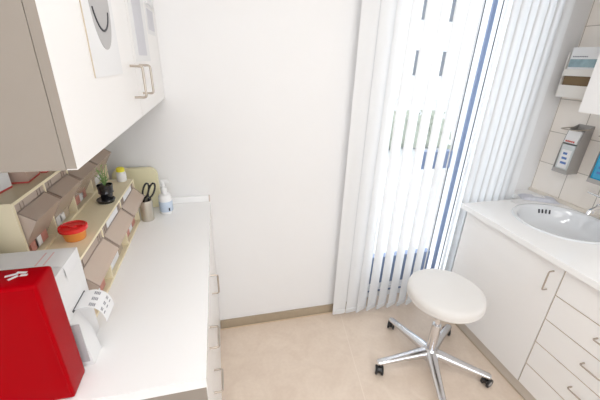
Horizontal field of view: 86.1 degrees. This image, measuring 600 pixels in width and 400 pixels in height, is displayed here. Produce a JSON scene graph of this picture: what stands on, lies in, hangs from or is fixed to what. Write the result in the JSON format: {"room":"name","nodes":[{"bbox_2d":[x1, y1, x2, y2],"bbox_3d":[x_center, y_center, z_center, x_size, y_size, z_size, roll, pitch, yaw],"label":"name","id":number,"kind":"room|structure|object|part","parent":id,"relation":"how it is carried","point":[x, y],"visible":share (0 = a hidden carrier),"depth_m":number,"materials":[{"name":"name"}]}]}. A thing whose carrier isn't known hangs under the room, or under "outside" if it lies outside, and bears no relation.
{"room":"medical examination room","nodes":[
{"label":"medical examination room","id":0,"kind":"room"},
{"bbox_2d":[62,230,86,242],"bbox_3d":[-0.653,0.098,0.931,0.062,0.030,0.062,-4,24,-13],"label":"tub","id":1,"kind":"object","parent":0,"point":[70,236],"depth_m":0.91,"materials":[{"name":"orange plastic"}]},
{"bbox_2d":[103,0,593,327],"bbox_3d":[0.279,-0.467,1.862,2.710,2.600,0.250,-4,24,-13],"label":"wall","id":2,"kind":"structure","parent":0,"point":[253,116],"depth_m":1.64,"materials":[{"name":"paint"}]},
{"bbox_2d":[220,302,346,329],"bbox_3d":[-0.075,0.771,2.166,0.896,0.064,0.012,-4,24,-13],"label":"baseboard","id":3,"kind":"structure","parent":2,"relation":"attached to","point":[260,318],"depth_m":2.14,"materials":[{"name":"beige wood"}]},
{"bbox_2d":[367,0,531,296],"bbox_3d":[0.870,-0.391,2.041,1.030,2.360,0.074,-4,24,-13],"label":"window","id":4,"kind":"structure","parent":2,"relation":"in","point":[495,2],"depth_m":2.10,"materials":[{"name":"blue metal"}]},
{"bbox_3d":[0.676,0.492,2.381,0.578,0.225,0.050,-4,24,-13],"label":"rail","id":5,"kind":"part","parent":4,"relation":"part of","materials":[{"name":"blue metal"}]},
{"bbox_2d":[332,0,575,314],"bbox_3d":[0.840,-0.426,1.834,1.260,2.534,0.099,-4,24,-13],"label":"vertical blind","id":6,"kind":"object","parent":4,"relation":"attached to","point":[511,98],"visible":0.8,"depth_m":1.81,"materials":[{"name":"white fabric"}]},
{"bbox_2d":[220,293,523,399],"bbox_3d":[0.688,1.516,0.712,3.210,0.100,4.045,-4,24,-13],"label":"floor","id":7,"kind":"structure","parent":0,"point":[329,356],"depth_m":1.87,"materials":[{"name":"beige tile"}]},
{"bbox_2d":[143,211,223,399],"bbox_3d":[-0.622,0.657,1.369,0.581,0.868,1.071,-4,24,-13],"label":"base cabinet","id":8,"kind":"object","parent":7,"relation":"on","point":[214,389],"visible":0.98,"depth_m":1.14,"materials":[{"name":"white laminate"}]},
{"bbox_2d":[59,201,210,399],"bbox_3d":[-0.621,0.245,1.185,0.553,0.030,1.078,-4,24,-13],"label":"countertop","id":9,"kind":"structure","parent":8,"relation":"on","point":[153,340],"depth_m":0.94,"materials":[{"name":"white laminate"}]},
{"bbox_2d":[0,266,84,399],"bbox_3d":[-0.631,0.292,0.649,0.270,0.306,0.071,-4,24,-13],"label":"case","id":10,"kind":"object","parent":9,"relation":"on","point":[40,359],"visible":1,"depth_m":0.65,"materials":[{"name":"plastic"}]},
{"bbox_2d":[0,247,113,365],"bbox_3d":[-0.627,0.265,0.765,0.305,0.263,0.129,-4,24,-13],"label":"printer","id":11,"kind":"object","parent":9,"relation":"on","point":[79,302],"visible":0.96,"depth_m":0.76,"materials":[{"name":"white plastic"}]},
{"bbox_2d":[35,252,54,265],"bbox_3d":[-0.586,0.135,0.738,0.019,0.001,0.055,-4,24,-13],"label":"print","id":12,"kind":"object","parent":11,"relation":"on","point":[43,258],"depth_m":0.74},
{"bbox_3d":[-0.557,0.341,0.746,0.102,0.115,0.003,-4,24,-13],"label":"grey panel","id":13,"kind":"part","parent":11,"relation":"part of","materials":[{"name":"plastic"}]},
{"bbox_2d":[47,179,144,316],"bbox_3d":[-0.752,0.137,1.127,0.281,0.204,0.665,-4,24,-13],"label":"organizer","id":14,"kind":"object","parent":9,"relation":"on","point":[106,223],"visible":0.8,"depth_m":1.09,"materials":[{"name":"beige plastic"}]},
{"bbox_2d":[0,149,109,253],"bbox_3d":[-0.803,-0.040,1.059,0.175,0.170,0.667,-4,24,-13],"label":"organizer","id":15,"kind":"object","parent":14,"relation":"on","point":[24,205],"visible":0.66,"depth_m":0.91,"materials":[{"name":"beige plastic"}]},
{"bbox_2d":[0,173,12,193],"bbox_3d":[-0.772,-0.031,0.769,0.074,0.045,0.111,-1,24,-8],"label":"carton","id":16,"kind":"object","parent":15,"relation":"on","point":[5,183],"visible":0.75,"depth_m":0.81,"materials":[{"name":"white cardboard"}]},
{"bbox_2d":[8,171,39,183],"bbox_3d":[-0.781,-0.079,0.872,0.091,0.050,0.076,-6,24,-17],"label":"carton","id":17,"kind":"object","parent":15,"relation":"on","point":[15,177],"visible":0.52,"depth_m":0.85,"materials":[{"name":"red"}]},
{"bbox_2d":[24,233,37,250],"bbox_3d":[-0.715,0.114,0.837,0.038,0.042,0.031,-4,24,-13],"label":"packet","id":18,"kind":"object","parent":15,"relation":"in","point":[30,238],"visible":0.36,"depth_m":0.83,"materials":[{"name":"beige cardboard"}]},
{"bbox_2d":[23,225,47,241],"bbox_3d":[-0.728,0.095,0.887,0.038,0.037,0.031,-4,24,-13],"label":"packet","id":19,"kind":"object","parent":15,"relation":"in","point":[41,230],"visible":0.64,"depth_m":0.88,"materials":[{"name":"beige cardboard"}]},
{"bbox_2d":[35,234,42,247],"bbox_3d":[-0.721,0.111,0.861,0.038,0.028,0.031,-4,24,-13],"label":"packet","id":20,"kind":"object","parent":15,"relation":"in","point":[39,241],"visible":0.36,"depth_m":0.87,"materials":[{"name":"white paper"}]},
{"bbox_2d":[53,210,61,225],"bbox_3d":[-0.751,0.057,0.972,0.038,0.038,0.031,-4,24,-13],"label":"packet","id":21,"kind":"object","parent":15,"relation":"in","point":[57,214],"visible":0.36,"depth_m":0.97,"materials":[{"name":"white paper"}]},
{"bbox_2d":[51,202,69,216],"bbox_3d":[-0.764,0.033,1.020,0.038,0.042,0.031,-4,24,-13],"label":"packet","id":22,"kind":"object","parent":15,"relation":"in","point":[62,206],"visible":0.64,"depth_m":1.01,"materials":[{"name":"brown cardboard"}]},
{"bbox_2d":[60,212,65,221],"bbox_3d":[-0.757,0.054,0.996,0.038,0.023,0.031,-4,24,-13],"label":"packet","id":23,"kind":"object","parent":15,"relation":"in","point":[62,216],"visible":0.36,"depth_m":1.00,"materials":[{"name":"white paper"}]},
{"bbox_2d":[74,195,80,204],"bbox_3d":[-0.787,0.002,1.109,0.038,0.028,0.034,-4,24,-13],"label":"packet","id":24,"kind":"object","parent":15,"relation":"in","point":[77,198],"visible":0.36,"depth_m":1.11,"materials":[{"name":"cardboard"}]},
{"bbox_2d":[74,192,83,200],"bbox_3d":[-0.796,-0.010,1.140,0.038,0.025,0.034,-4,24,-13],"label":"packet","id":25,"kind":"object","parent":15,"relation":"in","point":[81,195],"visible":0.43,"depth_m":1.14,"materials":[{"name":"white paper"}]},
{"bbox_2d":[72,187,86,198],"bbox_3d":[-0.802,-0.025,1.161,0.038,0.034,0.034,-4,24,-13],"label":"packet","id":26,"kind":"object","parent":15,"relation":"in","point":[75,189],"visible":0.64,"depth_m":1.16,"materials":[{"name":"brown cardboard"}]},
{"bbox_2d":[91,176,95,187],"bbox_3d":[-0.827,-0.069,1.254,0.038,0.039,0.038,-4,24,-13],"label":"packet","id":27,"kind":"object","parent":15,"relation":"in","point":[92,177],"visible":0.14,"depth_m":1.26,"materials":[{"name":"brown cardboard"}]},
{"bbox_2d":[90,172,98,184],"bbox_3d":[-0.835,-0.084,1.283,0.038,0.043,0.038,-4,24,-13],"label":"packet","id":28,"kind":"object","parent":15,"relation":"in","point":[91,173],"visible":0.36,"depth_m":1.28,"materials":[{"name":"white paper"}]},
{"bbox_2d":[57,220,87,242],"bbox_3d":[-0.653,0.091,0.928,0.074,0.044,0.074,-4,24,-13],"label":"jar","id":29,"kind":"object","parent":14,"relation":"on","point":[75,230],"visible":1,"depth_m":0.91,"materials":[{"name":"orange plastic"}]},
{"bbox_3d":[-0.652,0.078,0.923,0.074,0.013,0.074,-4,24,-13],"label":"lid","id":30,"kind":"part","parent":29,"relation":"part of","materials":[{"name":"red plastic"}]},
{"bbox_2d":[86,274,105,290],"bbox_3d":[-0.644,0.265,1.012,0.038,0.040,0.044,-4,24,-13],"label":"packet","id":31,"kind":"object","parent":14,"relation":"in","point":[99,279],"visible":0.71,"depth_m":1.00,"materials":[{"name":"beige cardboard"}]},
{"bbox_2d":[94,164,114,204],"bbox_3d":[-0.707,-0.057,1.150,0.062,0.136,0.062,-4,24,-13],"label":"potted plant","id":32,"kind":"object","parent":14,"relation":"on","point":[105,189],"visible":1,"depth_m":1.15,"materials":[{"name":"green plant"}]},
{"bbox_3d":[-0.705,-0.031,1.167,0.052,0.052,0.052,-4,24,-13],"label":"pot","id":33,"kind":"part","parent":32,"relation":"part of","materials":[{"name":"black plastic"}]},
{"bbox_3d":[-0.709,0.000,1.175,0.062,0.013,0.062,-4,24,-13],"label":"dish","id":34,"kind":"part","parent":32,"relation":"part of","materials":[{"name":"black plastic"}]},
{"bbox_2d":[109,257,114,269],"bbox_3d":[-0.672,0.224,1.120,0.038,0.027,0.047,-4,24,-13],"label":"packet","id":35,"kind":"object","parent":14,"relation":"in","point":[112,259],"visible":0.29,"depth_m":1.13,"materials":[{"name":"white paper"}]},
{"bbox_2d":[108,250,118,262],"bbox_3d":[-0.683,0.207,1.162,0.038,0.025,0.047,-4,24,-13],"label":"packet","id":36,"kind":"object","parent":14,"relation":"in","point":[115,254],"visible":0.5,"depth_m":1.16,"materials":[{"name":"white paper"}]},
{"bbox_2d":[107,240,122,254],"bbox_3d":[-0.697,0.180,1.210,0.038,0.035,0.047,-4,24,-13],"label":"packet","id":37,"kind":"object","parent":14,"relation":"in","point":[110,247],"visible":0.71,"depth_m":1.20,"materials":[{"name":"beige cardboard"}]},
{"bbox_2d":[116,167,126,181],"bbox_3d":[-0.759,-0.109,1.363,0.038,0.060,0.038,-4,24,-13],"label":"bottle","id":38,"kind":"object","parent":14,"relation":"on","point":[121,176],"visible":1,"depth_m":1.35,"materials":[{"name":"white plastic"}]},
{"bbox_2d":[124,219,131,231],"bbox_3d":[-0.736,0.111,1.355,0.038,0.044,0.046,-4,24,-13],"label":"packet","id":39,"kind":"object","parent":14,"relation":"in","point":[127,221],"visible":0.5,"depth_m":1.35,"materials":[{"name":"white paper"}]},
{"bbox_2d":[123,215,134,226],"bbox_3d":[-0.749,0.092,1.404,0.038,0.038,0.046,-4,24,-13],"label":"packet","id":40,"kind":"object","parent":14,"relation":"in","point":[124,216],"visible":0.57,"depth_m":1.40,"materials":[{"name":"beige cardboard"}]},
{"bbox_2d":[112,167,160,207],"bbox_3d":[-0.795,-0.059,1.575,0.198,0.204,0.024,-4,24,-13],"label":"plastic tray","id":41,"kind":"object","parent":9,"relation":"on","point":[140,176],"visible":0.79,"depth_m":1.56,"materials":[{"name":"beige plastic"}]},
{"bbox_2d":[138,197,154,221],"bbox_3d":[-0.704,0.045,1.476,0.058,0.100,0.058,-4,24,-13],"label":"metal cup","id":42,"kind":"object","parent":9,"relation":"on","point":[146,208],"visible":0.98,"depth_m":1.46,"materials":[{"name":"metal"}]},
{"bbox_2d":[142,182,155,201],"bbox_3d":[-0.680,0.001,1.460,0.067,0.173,0.014,-4,24,-13],"label":"scissors","id":43,"kind":"object","parent":42,"relation":"in","point":[152,183],"visible":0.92,"depth_m":1.44,"materials":[{"name":"black plastic"}]},
{"bbox_3d":[-0.691,-0.033,1.440,0.041,0.097,0.010,-4,24,-13],"label":"handle","id":44,"kind":"part","parent":43,"relation":"part of","materials":[{"name":"black plastic"}]},
{"bbox_3d":[-0.669,-0.034,1.445,0.048,0.094,0.010,-4,24,-13],"label":"handle","id":45,"kind":"part","parent":43,"relation":"part of","materials":[{"name":"black plastic"}]},
{"bbox_2d":[158,179,173,214],"bbox_3d":[-0.646,-0.017,1.536,0.061,0.170,0.061,-4,24,-13],"label":"pump bottle","id":46,"kind":"object","parent":9,"relation":"on","point":[165,198],"visible":1,"depth_m":1.52,"materials":[{"name":"white plastic"}]},
{"bbox_2d":[172,195,209,203],"bbox_3d":[-0.738,0.007,1.646,0.534,0.032,0.017,-4,24,-13],"label":"upstand","id":47,"kind":"object","parent":9,"relation":"on","point":[200,198],"visible":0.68,"depth_m":1.68,"materials":[{"name":"white laminate"}]},
{"bbox_3d":[-0.512,0.865,0.896,0.548,0.868,0.013,-4,24,-13],"label":"panel","id":48,"kind":"part","parent":8,"relation":"part of","materials":[{"name":"beige laminate"}]},
{"bbox_3d":[-0.303,0.445,1.053,0.019,0.192,0.491,-4,24,-13],"label":"drawer","id":49,"kind":"part","parent":8,"relation":"part of","materials":[{"name":"white laminate"}]},
{"bbox_3d":[-0.266,0.427,1.003,0.031,0.006,0.092,-4,24,-13],"label":"handle","id":50,"kind":"part","parent":8,"relation":"part of","materials":[{"name":"silver metal"}]},
{"bbox_3d":[-0.310,0.625,1.131,0.019,0.192,0.491,-4,24,-13],"label":"drawer","id":51,"kind":"part","parent":8,"relation":"part of","materials":[{"name":"white laminate"}]},
{"bbox_3d":[-0.345,0.343,1.308,0.031,0.096,0.007,-4,24,-13],"label":"handle","id":52,"kind":"part","parent":8,"relation":"part of","materials":[{"name":"silver metal"}]},
{"bbox_3d":[-0.439,0.505,1.638,0.019,0.779,0.558,-4,24,-13],"label":"door","id":53,"kind":"part","parent":8,"relation":"part of","materials":[{"name":"white laminate"}]},
{"bbox_3d":[-0.316,0.804,1.208,0.019,0.191,0.491,-4,24,-13],"label":"drawer","id":54,"kind":"part","parent":8,"relation":"part of","materials":[{"name":"white laminate"}]},
{"bbox_3d":[-0.273,0.607,1.081,0.031,0.006,0.092,-4,24,-13],"label":"handle","id":55,"kind":"part","parent":8,"relation":"part of","materials":[{"name":"silver metal"}]},
{"bbox_2d":[375,269,492,399],"bbox_3d":[0.726,0.706,1.771,0.621,0.551,0.651,-4,24,-13],"label":"stool","id":56,"kind":"object","parent":7,"relation":"on","point":[443,295],"visible":1,"depth_m":1.71,"materials":[{"name":"white leather"}]},
{"bbox_3d":[0.578,0.882,1.805,0.294,0.062,0.065,-4,24,-13],"label":"arm","id":57,"kind":"part","parent":56,"relation":"part of","materials":[{"name":"metal"}]},
{"bbox_3d":[0.661,0.810,1.979,0.062,0.062,0.292,-11,26,-27],"label":"arm","id":58,"kind":"part","parent":56,"relation":"part of","materials":[{"name":"metal"}]},
{"bbox_3d":[0.722,0.939,1.686,0.062,0.062,0.292,5,23,6],"label":"arm","id":59,"kind":"part","parent":56,"relation":"part of","materials":[{"name":"metal"}]},
{"bbox_3d":[0.860,0.826,1.958,0.062,0.062,0.292,22,30,38],"label":"arm","id":60,"kind":"part","parent":56,"relation":"part of","materials":[{"name":"metal"}]},
{"bbox_3d":[0.758,0.487,1.676,0.382,0.072,0.382,-4,24,-13],"label":"seat","id":61,"kind":"part","parent":56,"relation":"part of","materials":[{"name":"white leather"}]},
{"bbox_3d":[0.898,0.906,1.778,0.292,0.062,0.062,12,25,22],"label":"arm","id":62,"kind":"part","parent":56,"relation":"part of","materials":[{"name":"metal"}]},
{"bbox_2d":[452,212,599,399],"bbox_3d":[1.440,0.625,1.706,0.667,0.798,1.106,-4,24,-13],"label":"base cabinet","id":63,"kind":"object","parent":7,"relation":"on","point":[539,327],"visible":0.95,"depth_m":1.60,"materials":[{"name":"white laminate"}]},
{"bbox_3d":[1.325,0.410,2.194,0.635,0.798,0.016,-4,24,-13],"label":"panel","id":64,"kind":"part","parent":63,"relation":"part of","materials":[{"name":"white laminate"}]},
{"bbox_3d":[1.101,0.513,1.831,0.019,0.702,0.600,-4,24,-13],"label":"door","id":65,"kind":"part","parent":63,"relation":"part of","materials":[{"name":"white laminate"}]},
{"bbox_2d":[461,187,599,291],"bbox_3d":[1.440,0.203,1.611,0.659,0.051,1.276,-4,24,-13],"label":"countertop","id":66,"kind":"structure","parent":63,"relation":"on","point":[581,260],"depth_m":1.60,"materials":[{"name":"white laminate"}]},
{"bbox_2d":[518,193,558,203],"bbox_3d":[1.545,-0.016,2.081,0.210,0.024,0.090,9,24,16],"label":"packet","id":67,"kind":"object","parent":66,"relation":"on","point":[533,197],"visible":0.99,"depth_m":2.06,"materials":[{"name":"white plastic"}]},
{"bbox_2d":[511,203,599,244],"bbox_3d":[1.458,0.179,1.812,0.496,0.140,0.486,-4,24,-13],"label":"basin","id":68,"kind":"object","parent":66,"relation":"in","point":[556,221],"visible":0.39,"depth_m":1.92,"materials":[{"name":"white ceramic"}]},
{"bbox_3d":[1.754,0.168,1.679,0.013,0.020,1.275,-4,24,-13],"label":"backsplash strip","id":69,"kind":"part","parent":66,"relation":"part of","materials":[{"name":"white laminate"}]},
{"bbox_2d":[585,191,599,214],"bbox_3d":[1.614,0.042,1.774,0.196,0.152,0.119,-4,24,-13],"label":"tap","id":70,"kind":"object","parent":66,"relation":"on","point":[596,207],"visible":1,"depth_m":1.72,"materials":[{"name":"silver metal"}]},
{"bbox_3d":[1.611,0.054,1.730,0.169,0.045,0.020,-4,24,-13],"label":"spout","id":71,"kind":"part","parent":70,"relation":"part of","materials":[{"name":"silver metal"}]},
{"bbox_3d":[1.222,0.989,1.458,0.019,0.129,0.484,-4,24,-13],"label":"drawer","id":72,"kind":"part","parent":63,"relation":"part of","materials":[{"name":"white laminate"}]},
{"bbox_3d":[1.148,0.373,1.490,0.031,0.109,0.007,-4,24,-13],"label":"handle","id":73,"kind":"part","parent":63,"relation":"part of","materials":[{"name":"silver metal"}]},
{"bbox_3d":[1.227,0.860,1.402,0.019,0.145,0.484,-4,24,-13],"label":"drawer","id":74,"kind":"part","parent":63,"relation":"part of","materials":[{"name":"white laminate"}]},
{"bbox_3d":[1.232,0.725,1.344,0.019,0.140,0.484,-4,24,-13],"label":"drawer","id":75,"kind":"part","parent":63,"relation":"part of","materials":[{"name":"white laminate"}]},
{"bbox_3d":[1.237,0.595,1.288,0.019,0.135,0.484,-4,24,-13],"label":"drawer","id":76,"kind":"part","parent":63,"relation":"part of","materials":[{"name":"white laminate"}]},
{"bbox_3d":[1.204,0.847,1.391,0.030,0.007,0.087,-4,24,-13],"label":"handle","id":77,"kind":"part","parent":63,"relation":"part of","materials":[{"name":"silver metal"}]},
{"bbox_3d":[1.242,0.468,1.233,0.019,0.135,0.484,-4,24,-13],"label":"drawer","id":78,"kind":"part","parent":63,"relation":"part of","materials":[{"name":"white laminate"}]},
{"bbox_3d":[1.209,0.713,1.333,0.030,0.007,0.087,-4,24,-13],"label":"handle","id":79,"kind":"part","parent":63,"relation":"part of","materials":[{"name":"silver metal"}]},
{"bbox_2d":[530,0,599,214],"bbox_3d":[2.170,0.182,0.521,0.250,2.600,4.045,-4,24,-13],"label":"wall","id":80,"kind":"structure","parent":0,"point":[572,188],"depth_m":1.95,"materials":[{"name":"tile"}]},
{"bbox_2d":[551,124,594,174],"bbox_3d":[1.605,-0.301,1.914,0.132,0.285,0.103,-4,24,-13],"label":"soap dispenser","id":81,"kind":"object","parent":80,"relation":"attached to","point":[573,148],"visible":1,"depth_m":1.90,"materials":[{"name":"grey metal"}]},
{"bbox_2d":[555,143,576,169],"bbox_3d":[1.622,-0.252,1.940,0.075,0.166,0.076,-4,24,-13],"label":"bottle","id":82,"kind":"object","parent":81,"relation":"on","point":[566,159],"depth_m":1.92,"materials":[{"name":"white plastic"}]},
{"bbox_3d":[1.601,-0.411,1.864,0.113,0.014,0.103,-4,24,-13],"label":"arm lever","id":83,"kind":"part","parent":81,"relation":"part of","materials":[{"name":"silver metal"}]},
{"bbox_2d":[555,47,599,98],"bbox_3d":[1.623,-0.711,1.801,0.097,0.272,0.230,-4,24,-13],"label":"glove box","id":84,"kind":"object","parent":80,"relation":"attached to","point":[580,64],"visible":0.9,"depth_m":1.82,"materials":[{"name":"white cardboard"}]},
{"bbox_2d":[578,53,599,114],"bbox_3d":[1.656,-0.653,1.200,0.320,0.740,0.752,-4,24,-13],"label":"upper cabinet","id":85,"kind":"object","parent":80,"relation":"attached to","point":[590,103],"visible":1,"depth_m":1.58,"materials":[{"name":"white laminate"}]},
{"bbox_2d":[586,136,599,185],"bbox_3d":[1.654,-0.216,1.715,0.142,0.280,0.115,-4,24,-13],"label":"soap dispenser","id":86,"kind":"object","parent":80,"relation":"attached to","point":[594,175],"visible":1,"depth_m":1.76,"materials":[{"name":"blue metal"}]},
{"bbox_3d":[1.674,-0.217,1.719,0.100,0.280,0.102,-4,24,-13],"label":"casing","id":87,"kind":"part","parent":86,"relation":"part of","materials":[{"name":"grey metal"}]},
{"bbox_2d":[590,155,599,180],"bbox_3d":[1.671,-0.166,1.740,0.085,0.160,0.088,-4,24,-13],"label":"bottle","id":88,"kind":"object","parent":86,"relation":"on","point":[595,171],"depth_m":1.76,"materials":[{"name":"blue plastic"}]},
{"bbox_3d":[-0.703,0.374,-0.168,0.250,2.600,4.045,-4,24,-13],"label":"wall","id":89,"kind":"structure","parent":0,"visible":0},
{"bbox_2d":[0,0,164,172],"bbox_3d":[-0.652,-0.604,0.807,0.426,0.776,1.069,-4,24,-13],"label":"upper cabinet","id":90,"kind":"object","parent":89,"relation":"attached to","point":[55,114],"visible":1,"depth_m":0.51,"materials":[{"name":"white laminate"}]},
{"bbox_3d":[-0.425,-0.512,0.615,0.016,0.776,0.545,-4,24,-13],"label":"door","id":91,"kind":"part","parent":90,"relation":"part of","materials":[{"name":"white laminate"}]},
{"bbox_2d":[79,0,122,77],"bbox_3d":[-0.421,-0.421,0.666,0.004,0.304,0.216,-4,24,-13],"label":"poster","id":92,"kind":"object","parent":90,"relation":"attached to","point":[97,15],"visible":1,"depth_m":0.68,"materials":[{"name":"white paper"}]},
{"bbox_3d":[-0.460,-0.337,0.918,0.035,0.090,0.007,-4,24,-13],"label":"handle","id":93,"kind":"part","parent":90,"relation":"part of","materials":[{"name":"silver metal"}]},
{"bbox_2d":[127,0,150,61],"bbox_3d":[-0.522,-0.607,1.030,0.002,0.298,0.245,-4,24,-13],"label":"notice","id":94,"kind":"object","parent":90,"relation":"attached to","point":[136,10],"visible":1,"depth_m":1.04,"materials":[{"name":"white paper"}]},
{"bbox_3d":[-0.519,-0.605,1.023,0.001,0.265,0.140,-4,24,-13],"label":"printed panel","id":95,"kind":"part","parent":94,"relation":"part of","materials":[{"name":"white paper"}]},
{"bbox_3d":[-0.553,-0.722,1.089,0.016,0.776,0.518,-4,24,-13],"label":"door","id":96,"kind":"part","parent":90,"relation":"part of","materials":[{"name":"white laminate"}]},
{"bbox_3d":[-0.489,-0.386,1.028,0.035,0.090,0.007,-4,24,-13],"label":"handle","id":97,"kind":"part","parent":90,"relation":"part of","materials":[{"name":"silver metal"}]},
{"bbox_2d":[144,0,155,35],"bbox_3d":[-0.575,-0.752,1.219,0.006,0.225,0.170,-4,24,-13],"label":"leaflet","id":98,"kind":"object","parent":90,"relation":"attached to","point":[148,5],"visible":1,"depth_m":1.23,"materials":[{"name":"white paper"}]},
{"bbox_3d":[-0.578,-0.694,1.243,0.001,0.070,0.130,-4,24,-13],"label":"printed panel","id":99,"kind":"part","parent":98,"relation":"part of","materials":[{"name":"white paper"}]},
{"label":"outside","id":100,"kind":"structure","parent":0,"visible":0},
{"bbox_2d":[373,99,487,269],"bbox_3d":[1.715,-6.974,20.968,38.000,0.200,38.105,-4,24,-13],"label":"ground","id":101,"kind":"structure","parent":100,"point":[466,101],"depth_m":5.10,"materials":[{"name":"white"}]},
{"bbox_2d":[389,110,450,148],"bbox_3d":[1.367,-1.560,7.119,4.292,0.915,0.941,-4,24,-13],"label":"hedge","id":102,"kind":"object","parent":101,"relation":"on","point":[407,111],"visible":0.13,"depth_m":7.19,"materials":[{"name":"green plant"}]},
{"bbox_2d":[396,0,512,99],"bbox_3d":[4.894,-10.451,17.493,17.000,9.150,3.070,-4,24,-13],"label":"apartment building","id":103,"kind":"structure","parent":101,"relation":"on","point":[488,5],"depth_m":17.86,"materials":[{"name":"white concrete"}]}
]}

